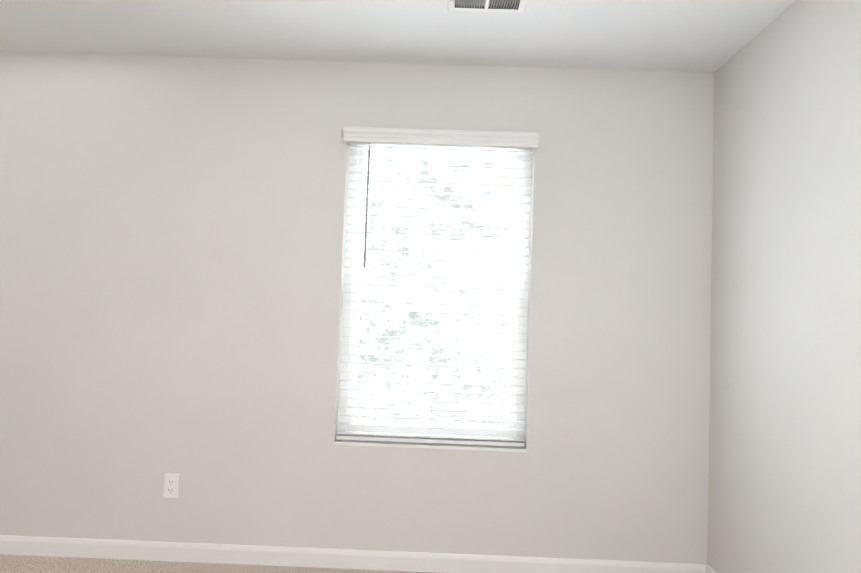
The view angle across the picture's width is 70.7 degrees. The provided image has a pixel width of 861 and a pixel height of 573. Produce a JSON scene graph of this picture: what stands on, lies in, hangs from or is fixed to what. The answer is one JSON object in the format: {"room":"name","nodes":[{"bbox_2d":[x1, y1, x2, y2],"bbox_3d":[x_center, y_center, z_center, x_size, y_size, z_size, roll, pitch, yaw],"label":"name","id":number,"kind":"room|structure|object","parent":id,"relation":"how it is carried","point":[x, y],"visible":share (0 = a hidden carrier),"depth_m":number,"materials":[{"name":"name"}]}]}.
{"room":"empty bedroom","nodes":[
{"label":"empty bedroom","id":0,"kind":"room"},
{"bbox_2d":[0,554,436,572],"bbox_3d":[-1.831,1.245,1.084,6.450,0.100,3.930,2,-3,1],"label":"floor","id":1,"kind":"structure","parent":0,"point":[26,564],"depth_m":2.81,"materials":[{"name":"carpet"}]},
{"bbox_2d":[0,51,713,563],"bbox_3d":[-0.773,0.102,3.011,4.470,2.435,0.160,2,-3,1],"label":"wall","id":2,"kind":"structure","parent":0,"point":[172,245],"depth_m":2.93,"materials":[{"name":"beige paint"}]},
{"bbox_2d":[163,473,178,497],"bbox_3d":[-1.237,0.951,2.893,0.070,0.115,0.008,2,-3,1],"label":"duplex electrical outlet","id":3,"kind":"object","parent":2,"relation":"attached to","point":[171,485],"visible":1,"depth_m":2.89,"materials":[{"name":"white plastic"}]},
{"bbox_2d":[0,535,703,572],"bbox_3d":[-0.876,1.269,2.872,4.350,0.085,0.013,2,-3,1],"label":"baseboard","id":4,"kind":"structure","parent":2,"relation":"attached to","point":[243,554],"depth_m":2.86,"materials":[{"name":"white paint"}]},
{"bbox_2d":[334,145,531,451],"bbox_3d":[0.025,0.017,3.003,0.916,1.518,0.164,2,-3,1],"label":"window unit","id":5,"kind":"structure","parent":2,"relation":"in","point":[513,320],"depth_m":3.02,"materials":[{"name":"white plastic"}]},
{"bbox_2d":[336,126,538,445],"bbox_3d":[0.025,-0.001,2.934,0.940,1.504,0.107,2,-3,1],"label":"window blind","id":6,"kind":"object","parent":5,"relation":"attached to","point":[433,140],"visible":0.94,"depth_m":2.94,"materials":[{"name":"white plastic"}]},
{"bbox_2d":[0,0,795,72],"bbox_3d":[-1.741,-1.286,1.201,6.450,0.100,3.930,2,-3,1],"label":"ceiling","id":7,"kind":"structure","parent":0,"point":[712,36],"depth_m":2.65,"materials":[{"name":"white paint"}]},
{"bbox_2d":[447,0,527,12],"bbox_3d":[0.222,-1.150,2.351,0.312,0.114,0.192,2,-3,1],"label":"ceiling vent","id":8,"kind":"object","parent":7,"relation":"in","point":[510,6],"visible":1,"depth_m":2.40,"materials":[{"name":"white metal"}]},
{"bbox_2d":[707,0,860,572],"bbox_3d":[1.376,0.087,1.018,0.120,2.435,3.770,2,-3,1],"label":"wall","id":9,"kind":"structure","parent":0,"point":[784,485],"depth_m":2.26,"materials":[{"name":"beige paint"}]},
{"bbox_2d":[704,564,715,572],"bbox_3d":[1.268,1.260,1.029,0.013,0.085,3.600,2,-3,1],"label":"baseboard","id":10,"kind":"structure","parent":9,"relation":"attached to","point":[707,569],"depth_m":2.82,"materials":[{"name":"white paint"}]},
{"label":"outside","id":11,"kind":"structure","parent":0,"visible":0},
{"bbox_2d":[355,158,513,426],"bbox_3d":[-0.756,-0.497,6.989,16.350,10.000,0.050,2,-3,1],"label":"window","id":12,"kind":"structure","parent":11,"point":[437,334],"depth_m":6.92,"materials":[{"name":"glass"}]}
]}

